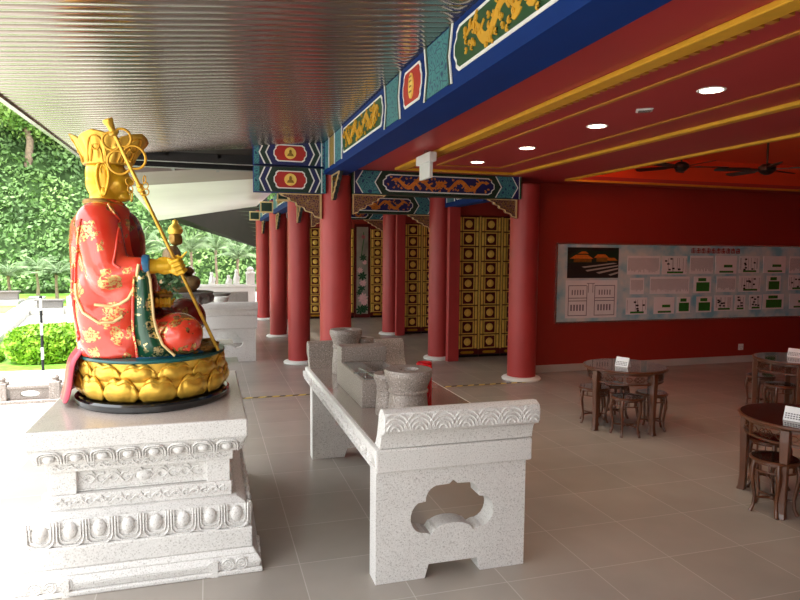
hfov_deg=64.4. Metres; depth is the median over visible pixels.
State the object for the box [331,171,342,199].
bracket
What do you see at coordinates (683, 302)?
print
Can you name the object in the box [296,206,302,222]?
bracket
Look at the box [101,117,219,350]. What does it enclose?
staff
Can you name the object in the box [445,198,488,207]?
beam
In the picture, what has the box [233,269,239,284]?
figurine
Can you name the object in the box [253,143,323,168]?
beam
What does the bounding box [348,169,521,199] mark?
beam
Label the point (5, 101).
trim
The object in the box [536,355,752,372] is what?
baseboard
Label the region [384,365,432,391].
incense burner
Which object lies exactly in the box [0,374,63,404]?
stone balustrade
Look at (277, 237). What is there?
round column
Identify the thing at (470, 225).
door leaf
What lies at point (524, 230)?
round column
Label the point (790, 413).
table card
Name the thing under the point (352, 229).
door leaf
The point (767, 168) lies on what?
ceiling fan
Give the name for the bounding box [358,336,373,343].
stone urn
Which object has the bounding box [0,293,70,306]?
grass strip
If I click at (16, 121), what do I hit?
leafy tree
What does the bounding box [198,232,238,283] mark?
palm tree
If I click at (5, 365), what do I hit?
lawn
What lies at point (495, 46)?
beam
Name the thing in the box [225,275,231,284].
figurine
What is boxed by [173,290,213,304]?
stone pedestal
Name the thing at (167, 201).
ceiling
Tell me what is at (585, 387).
round stool
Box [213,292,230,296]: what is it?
stone bowl
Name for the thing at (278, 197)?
beam
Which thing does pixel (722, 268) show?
print
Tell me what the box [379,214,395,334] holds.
round column
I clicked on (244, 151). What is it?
roof gap
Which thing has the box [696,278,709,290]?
print
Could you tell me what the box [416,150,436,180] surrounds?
emergency light
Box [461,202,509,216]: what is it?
wall
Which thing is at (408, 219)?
wall
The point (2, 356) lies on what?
clipped hedge
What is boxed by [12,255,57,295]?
palm tree
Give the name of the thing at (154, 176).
ceiling
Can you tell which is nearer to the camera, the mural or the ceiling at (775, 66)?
the ceiling at (775, 66)
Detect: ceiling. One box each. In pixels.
[0,0,477,152]
[125,167,252,185]
[130,179,270,219]
[359,0,799,193]
[597,137,799,185]
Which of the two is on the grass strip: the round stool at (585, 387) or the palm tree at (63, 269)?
the palm tree at (63, 269)
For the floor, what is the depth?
5.33 m
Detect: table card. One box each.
[615,356,630,367]
[783,406,799,422]
[787,348,799,357]
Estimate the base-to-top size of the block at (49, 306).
0.480 m
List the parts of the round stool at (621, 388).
leg, leg, seat, leg, leg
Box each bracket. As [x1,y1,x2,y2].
[262,221,264,233]
[276,213,280,228]
[278,193,321,218]
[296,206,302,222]
[310,213,319,226]
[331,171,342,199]
[352,194,385,213]
[364,220,382,231]
[407,215,428,228]
[486,199,516,218]
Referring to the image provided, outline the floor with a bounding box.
[0,317,799,599]
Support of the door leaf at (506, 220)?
attached to the wall at (483, 209)
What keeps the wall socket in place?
attached to the wall at (569, 213)
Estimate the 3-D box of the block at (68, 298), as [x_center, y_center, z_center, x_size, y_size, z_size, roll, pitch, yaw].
[-11.826,-0.251,23.644,0.900,1.010,1.000,-1,5,-17]
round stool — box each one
[578,383,609,425]
[600,380,629,421]
[609,393,643,437]
[635,389,668,431]
[744,372,775,404]
[746,432,792,493]
[748,450,799,519]
[762,381,795,403]
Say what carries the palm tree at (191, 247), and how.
on the plot
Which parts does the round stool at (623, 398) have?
leg, leg, seat, leg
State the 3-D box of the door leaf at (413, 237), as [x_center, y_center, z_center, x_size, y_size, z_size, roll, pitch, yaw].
[0.321,-0.543,16.229,0.470,2.820,0.082,-1,5,-17]
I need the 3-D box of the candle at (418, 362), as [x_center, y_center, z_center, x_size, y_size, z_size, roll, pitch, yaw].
[0.187,0.663,4.960,0.124,0.365,0.124,-1,5,-17]
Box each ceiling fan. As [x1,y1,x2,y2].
[635,159,726,172]
[714,143,799,175]
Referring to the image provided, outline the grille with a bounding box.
[638,110,650,112]
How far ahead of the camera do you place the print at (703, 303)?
12.02 m
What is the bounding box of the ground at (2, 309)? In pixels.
[0,307,12,315]
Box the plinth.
[10,370,262,599]
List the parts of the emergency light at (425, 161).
sign plate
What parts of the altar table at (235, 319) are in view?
panel, panel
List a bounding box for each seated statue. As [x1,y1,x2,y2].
[60,129,205,403]
[159,219,200,292]
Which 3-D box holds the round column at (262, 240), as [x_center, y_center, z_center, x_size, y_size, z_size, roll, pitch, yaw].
[-4.172,-1.058,19.347,0.590,3.300,0.590,-1,5,-17]
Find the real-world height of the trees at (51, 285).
32.522 m
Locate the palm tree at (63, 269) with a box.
[24,259,69,298]
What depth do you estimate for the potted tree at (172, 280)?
8.46 m
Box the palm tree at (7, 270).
[0,261,44,290]
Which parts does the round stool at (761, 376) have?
leg, leg, seat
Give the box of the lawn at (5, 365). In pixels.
[0,340,66,371]
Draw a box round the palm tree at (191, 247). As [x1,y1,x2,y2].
[160,227,215,266]
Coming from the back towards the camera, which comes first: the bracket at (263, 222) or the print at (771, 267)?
the bracket at (263, 222)
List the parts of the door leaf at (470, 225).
kick plate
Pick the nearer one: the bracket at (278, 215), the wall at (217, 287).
the bracket at (278, 215)
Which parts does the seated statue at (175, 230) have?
crown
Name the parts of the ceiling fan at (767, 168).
blade, blade, motor, down rod, blade, blade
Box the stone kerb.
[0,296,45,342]
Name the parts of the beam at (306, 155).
painted panel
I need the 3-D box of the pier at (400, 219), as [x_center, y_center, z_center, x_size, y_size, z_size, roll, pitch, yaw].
[0.006,-0.756,15.841,0.230,3.300,0.110,-1,5,-17]
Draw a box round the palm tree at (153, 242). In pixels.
[144,226,163,253]
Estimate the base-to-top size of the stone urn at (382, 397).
0.310 m
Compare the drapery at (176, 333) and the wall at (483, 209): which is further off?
the wall at (483, 209)
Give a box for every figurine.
[208,272,215,284]
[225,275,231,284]
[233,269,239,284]
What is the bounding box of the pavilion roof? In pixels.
[169,197,267,246]
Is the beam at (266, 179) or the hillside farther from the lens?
the hillside
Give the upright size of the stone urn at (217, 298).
0.330 m
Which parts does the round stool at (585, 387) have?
leg, seat, leg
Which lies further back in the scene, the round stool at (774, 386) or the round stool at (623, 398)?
the round stool at (774, 386)
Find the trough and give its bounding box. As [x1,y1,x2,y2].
[337,343,392,407]
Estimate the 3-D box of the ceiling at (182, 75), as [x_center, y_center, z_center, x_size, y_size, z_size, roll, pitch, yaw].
[-0.855,-1.623,2.862,3.200,0.330,12.600,-1,5,-17]
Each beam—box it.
[249,211,259,219]
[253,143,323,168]
[253,166,325,193]
[259,201,272,212]
[260,199,272,220]
[273,195,286,213]
[276,193,287,201]
[286,212,382,219]
[324,0,671,174]
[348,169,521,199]
[351,195,429,214]
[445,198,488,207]
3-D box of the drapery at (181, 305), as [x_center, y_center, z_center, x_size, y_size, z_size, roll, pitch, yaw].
[-1.791,0.147,4.977,0.369,0.317,0.535,4,6,38]
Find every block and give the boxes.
[0,291,25,305]
[30,299,67,314]
[66,280,71,305]
[66,294,72,315]
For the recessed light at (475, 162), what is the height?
0.006 m
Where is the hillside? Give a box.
[0,118,275,293]
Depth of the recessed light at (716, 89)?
4.65 m
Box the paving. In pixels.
[0,369,64,423]
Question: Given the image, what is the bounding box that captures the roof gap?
[176,148,252,155]
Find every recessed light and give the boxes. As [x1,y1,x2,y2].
[470,161,484,163]
[518,147,535,149]
[586,124,607,128]
[696,86,726,93]
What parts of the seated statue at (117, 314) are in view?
crown, green sash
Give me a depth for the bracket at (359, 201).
9.46 m
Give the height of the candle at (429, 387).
0.365 m
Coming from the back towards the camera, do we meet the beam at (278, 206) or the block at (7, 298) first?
the block at (7, 298)
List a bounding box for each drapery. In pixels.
[154,298,205,328]
[156,313,202,354]
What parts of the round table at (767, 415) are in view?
leg, fretwork panel, leg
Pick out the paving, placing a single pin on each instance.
(18, 413)
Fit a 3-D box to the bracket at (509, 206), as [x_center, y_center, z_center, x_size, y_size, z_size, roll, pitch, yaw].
[1.623,-1.457,10.146,0.520,0.300,0.068,-1,5,-17]
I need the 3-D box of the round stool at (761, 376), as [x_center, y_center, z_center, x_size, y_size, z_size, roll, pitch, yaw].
[4.962,1.256,8.744,0.380,0.462,0.371,-1,5,-18]
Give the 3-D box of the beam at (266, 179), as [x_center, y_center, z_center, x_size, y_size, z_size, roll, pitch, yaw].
[-1.585,-1.717,9.123,1.015,0.350,0.252,-1,5,-17]
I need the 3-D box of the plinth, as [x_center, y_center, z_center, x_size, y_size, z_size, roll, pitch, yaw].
[-1.879,1.219,4.840,1.472,1.003,1.932,-1,5,-17]
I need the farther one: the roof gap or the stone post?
the stone post
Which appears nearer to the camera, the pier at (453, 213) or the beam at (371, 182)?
the beam at (371, 182)
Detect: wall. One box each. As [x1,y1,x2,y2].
[197,284,255,301]
[286,218,376,318]
[406,215,416,222]
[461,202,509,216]
[521,182,799,364]
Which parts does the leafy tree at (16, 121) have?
crown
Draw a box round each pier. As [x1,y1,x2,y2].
[395,215,405,335]
[445,207,460,361]
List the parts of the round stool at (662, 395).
leg, leg, seat, leg, leg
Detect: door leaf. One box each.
[310,227,319,318]
[351,228,353,317]
[370,228,382,316]
[405,223,421,333]
[421,226,428,332]
[458,215,480,357]
[478,216,502,356]
[500,216,509,355]
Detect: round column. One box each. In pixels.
[256,210,269,319]
[266,200,287,337]
[283,201,309,364]
[320,175,350,340]
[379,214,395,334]
[423,198,447,360]
[501,184,540,381]
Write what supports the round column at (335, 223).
on the floor
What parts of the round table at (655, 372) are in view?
leg, fretwork panel, fretwork panel, leg, leg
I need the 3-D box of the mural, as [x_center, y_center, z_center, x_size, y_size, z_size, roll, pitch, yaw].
[-1.195,-0.923,20.065,0.490,2.930,0.068,-1,5,-17]
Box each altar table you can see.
[201,291,257,361]
[303,338,539,584]
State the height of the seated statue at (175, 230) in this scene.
1.170 m
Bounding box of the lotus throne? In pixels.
[74,338,228,413]
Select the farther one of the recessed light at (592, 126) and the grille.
the recessed light at (592, 126)
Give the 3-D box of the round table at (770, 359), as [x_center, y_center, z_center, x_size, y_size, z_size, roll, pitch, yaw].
[5.176,1.134,8.359,0.980,0.754,0.980,2,5,23]
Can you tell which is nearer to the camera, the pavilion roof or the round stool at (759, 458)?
the round stool at (759, 458)
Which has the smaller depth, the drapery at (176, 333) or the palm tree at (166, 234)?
the drapery at (176, 333)
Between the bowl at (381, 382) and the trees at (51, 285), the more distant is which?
the trees at (51, 285)
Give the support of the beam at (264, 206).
attached to the round column at (277, 237)
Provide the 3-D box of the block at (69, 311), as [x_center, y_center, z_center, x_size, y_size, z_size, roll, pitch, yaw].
[-10.435,0.132,20.952,0.900,0.680,1.000,-1,5,-17]
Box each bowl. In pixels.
[154,289,172,298]
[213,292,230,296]
[330,327,361,344]
[374,371,389,388]
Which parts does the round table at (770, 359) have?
leg, fretwork panel, fretwork panel, leg, leg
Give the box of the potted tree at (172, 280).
[152,258,185,299]
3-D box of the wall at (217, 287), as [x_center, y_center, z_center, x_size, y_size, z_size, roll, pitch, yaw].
[-7.043,0.021,20.004,4.950,1.000,0.350,-1,5,-17]
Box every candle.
[416,361,431,365]
[422,364,431,405]
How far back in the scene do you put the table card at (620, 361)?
7.57 m
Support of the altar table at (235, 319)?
on the floor
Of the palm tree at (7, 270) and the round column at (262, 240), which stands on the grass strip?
the palm tree at (7, 270)
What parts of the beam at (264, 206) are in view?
painted panel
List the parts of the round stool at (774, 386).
leg, leg, seat, leg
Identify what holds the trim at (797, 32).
attached to the ceiling at (775, 66)
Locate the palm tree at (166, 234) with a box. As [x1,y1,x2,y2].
[146,233,187,254]
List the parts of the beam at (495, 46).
painted panel, painted panel, painted panel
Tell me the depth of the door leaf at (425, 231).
16.32 m
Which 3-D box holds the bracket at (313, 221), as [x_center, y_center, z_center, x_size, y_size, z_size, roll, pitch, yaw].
[-1.417,-1.491,11.844,0.500,0.280,0.068,-1,5,-17]
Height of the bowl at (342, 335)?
0.152 m
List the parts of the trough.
glass lid, metal rail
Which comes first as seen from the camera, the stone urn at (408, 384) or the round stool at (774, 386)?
the stone urn at (408, 384)
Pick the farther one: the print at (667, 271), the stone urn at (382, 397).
the print at (667, 271)
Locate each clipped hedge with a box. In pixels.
[0,345,5,361]
[3,321,75,364]
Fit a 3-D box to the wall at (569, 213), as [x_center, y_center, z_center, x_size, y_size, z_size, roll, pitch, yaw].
[5.920,-0.666,12.146,8.040,3.780,0.170,-1,5,-17]
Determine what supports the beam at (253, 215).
attached to the round column at (262, 240)
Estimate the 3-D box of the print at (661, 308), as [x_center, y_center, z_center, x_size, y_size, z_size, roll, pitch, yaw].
[4.903,0.161,11.770,0.292,0.150,0.002,-1,5,-17]
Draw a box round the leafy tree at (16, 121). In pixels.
[0,102,51,166]
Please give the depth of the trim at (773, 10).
4.63 m
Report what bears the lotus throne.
on the plinth
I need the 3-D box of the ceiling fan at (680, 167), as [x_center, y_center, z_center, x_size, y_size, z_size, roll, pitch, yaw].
[4.387,-2.167,9.896,1.356,0.350,1.290,2,5,22]
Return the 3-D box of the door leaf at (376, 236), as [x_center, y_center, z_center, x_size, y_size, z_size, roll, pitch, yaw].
[-0.721,-0.856,20.227,0.470,2.820,0.082,-1,5,-17]
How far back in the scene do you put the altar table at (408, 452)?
4.11 m
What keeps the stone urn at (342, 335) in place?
on the altar table at (408, 452)
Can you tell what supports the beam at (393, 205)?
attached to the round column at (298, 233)
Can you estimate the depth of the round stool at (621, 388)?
8.02 m
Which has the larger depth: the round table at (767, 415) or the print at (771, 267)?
the print at (771, 267)
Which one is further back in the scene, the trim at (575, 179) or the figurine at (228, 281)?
the figurine at (228, 281)
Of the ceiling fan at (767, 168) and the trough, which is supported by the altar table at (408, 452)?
the trough
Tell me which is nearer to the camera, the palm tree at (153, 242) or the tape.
the tape
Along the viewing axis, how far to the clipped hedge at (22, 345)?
11.76 m
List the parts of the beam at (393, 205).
painted panel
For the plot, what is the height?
0.260 m
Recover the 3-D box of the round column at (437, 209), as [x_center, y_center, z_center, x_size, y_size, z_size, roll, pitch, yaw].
[0.769,-0.493,12.472,0.590,3.300,0.590,-1,5,-17]
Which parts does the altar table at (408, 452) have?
panel, panel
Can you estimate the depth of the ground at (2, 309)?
22.23 m
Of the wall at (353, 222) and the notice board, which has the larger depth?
the wall at (353, 222)
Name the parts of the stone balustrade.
post, pierced panel, rail, post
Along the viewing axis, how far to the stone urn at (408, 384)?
4.35 m
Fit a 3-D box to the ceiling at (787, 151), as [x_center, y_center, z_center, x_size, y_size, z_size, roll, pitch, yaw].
[6.859,-2.035,8.095,6.640,0.420,6.700,-1,5,-17]
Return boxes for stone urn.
[214,296,228,301]
[330,327,361,374]
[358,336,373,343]
[374,371,389,415]
[384,365,432,407]
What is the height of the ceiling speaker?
0.016 m
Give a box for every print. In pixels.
[658,305,670,312]
[667,271,682,272]
[679,298,688,310]
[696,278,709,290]
[698,298,709,310]
[719,265,732,272]
[766,295,781,307]
[768,264,781,271]
[768,277,778,288]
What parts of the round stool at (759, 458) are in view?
leg, leg, seat, leg, leg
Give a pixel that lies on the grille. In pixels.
(639, 111)
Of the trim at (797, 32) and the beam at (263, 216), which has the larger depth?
the beam at (263, 216)
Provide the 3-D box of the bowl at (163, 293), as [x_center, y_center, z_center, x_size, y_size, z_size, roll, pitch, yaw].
[-1.734,-0.042,4.663,0.132,0.082,0.132,-1,5,-17]
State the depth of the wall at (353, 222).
19.55 m
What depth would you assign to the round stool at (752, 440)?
5.67 m
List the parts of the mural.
painted flower, painted flower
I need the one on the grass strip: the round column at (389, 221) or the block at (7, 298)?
the block at (7, 298)
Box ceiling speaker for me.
[635,108,653,112]
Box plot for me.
[0,292,256,326]
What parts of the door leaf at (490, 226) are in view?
kick plate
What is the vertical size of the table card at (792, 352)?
0.110 m
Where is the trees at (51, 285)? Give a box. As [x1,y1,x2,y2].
[0,115,275,291]
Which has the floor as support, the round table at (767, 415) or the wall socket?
the round table at (767, 415)
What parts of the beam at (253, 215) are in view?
painted panel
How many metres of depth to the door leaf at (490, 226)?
12.76 m
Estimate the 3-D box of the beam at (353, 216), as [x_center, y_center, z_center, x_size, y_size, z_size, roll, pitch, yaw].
[-1.595,-2.143,15.836,2.540,0.240,0.226,-1,5,-17]
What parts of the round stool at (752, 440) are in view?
leg, seat, leg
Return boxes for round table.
[583,358,668,436]
[736,403,799,520]
[751,352,799,404]
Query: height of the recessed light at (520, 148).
0.006 m
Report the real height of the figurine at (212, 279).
0.409 m
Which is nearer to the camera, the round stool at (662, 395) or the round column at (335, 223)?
the round stool at (662, 395)
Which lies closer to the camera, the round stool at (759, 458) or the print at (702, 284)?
the round stool at (759, 458)
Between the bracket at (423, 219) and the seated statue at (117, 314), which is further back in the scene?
the bracket at (423, 219)
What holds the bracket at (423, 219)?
attached to the round column at (437, 209)
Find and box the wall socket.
[738,344,742,349]
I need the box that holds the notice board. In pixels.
[554,243,799,323]
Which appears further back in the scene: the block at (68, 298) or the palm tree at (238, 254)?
the palm tree at (238, 254)
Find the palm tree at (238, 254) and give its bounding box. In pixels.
[212,238,255,282]
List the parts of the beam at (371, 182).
painted panel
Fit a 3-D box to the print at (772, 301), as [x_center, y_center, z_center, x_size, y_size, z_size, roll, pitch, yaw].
[7.361,0.030,12.503,0.390,0.240,0.002,-1,5,-17]
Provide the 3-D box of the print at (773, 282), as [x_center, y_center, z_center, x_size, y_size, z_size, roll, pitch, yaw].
[7.346,-0.328,12.470,0.262,0.240,0.002,-1,5,-17]
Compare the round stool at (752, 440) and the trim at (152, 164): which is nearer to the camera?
the round stool at (752, 440)
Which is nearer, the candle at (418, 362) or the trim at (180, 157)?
the candle at (418, 362)
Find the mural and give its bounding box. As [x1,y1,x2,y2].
[354,224,369,316]
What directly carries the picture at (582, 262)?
attached to the notice board
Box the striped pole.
[39,296,44,370]
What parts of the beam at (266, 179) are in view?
painted panel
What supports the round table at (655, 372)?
on the floor
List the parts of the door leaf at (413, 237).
kick plate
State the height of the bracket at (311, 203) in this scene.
0.360 m
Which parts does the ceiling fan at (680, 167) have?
blade, blade, motor, blade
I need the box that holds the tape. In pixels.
[242,382,525,398]
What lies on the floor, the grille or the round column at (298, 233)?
the round column at (298, 233)
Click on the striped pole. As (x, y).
(40, 297)
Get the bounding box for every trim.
[0,94,79,157]
[133,152,252,171]
[136,152,317,168]
[395,0,799,175]
[437,29,799,168]
[565,133,799,191]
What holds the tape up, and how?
on the floor
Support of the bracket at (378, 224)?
attached to the round column at (389, 221)

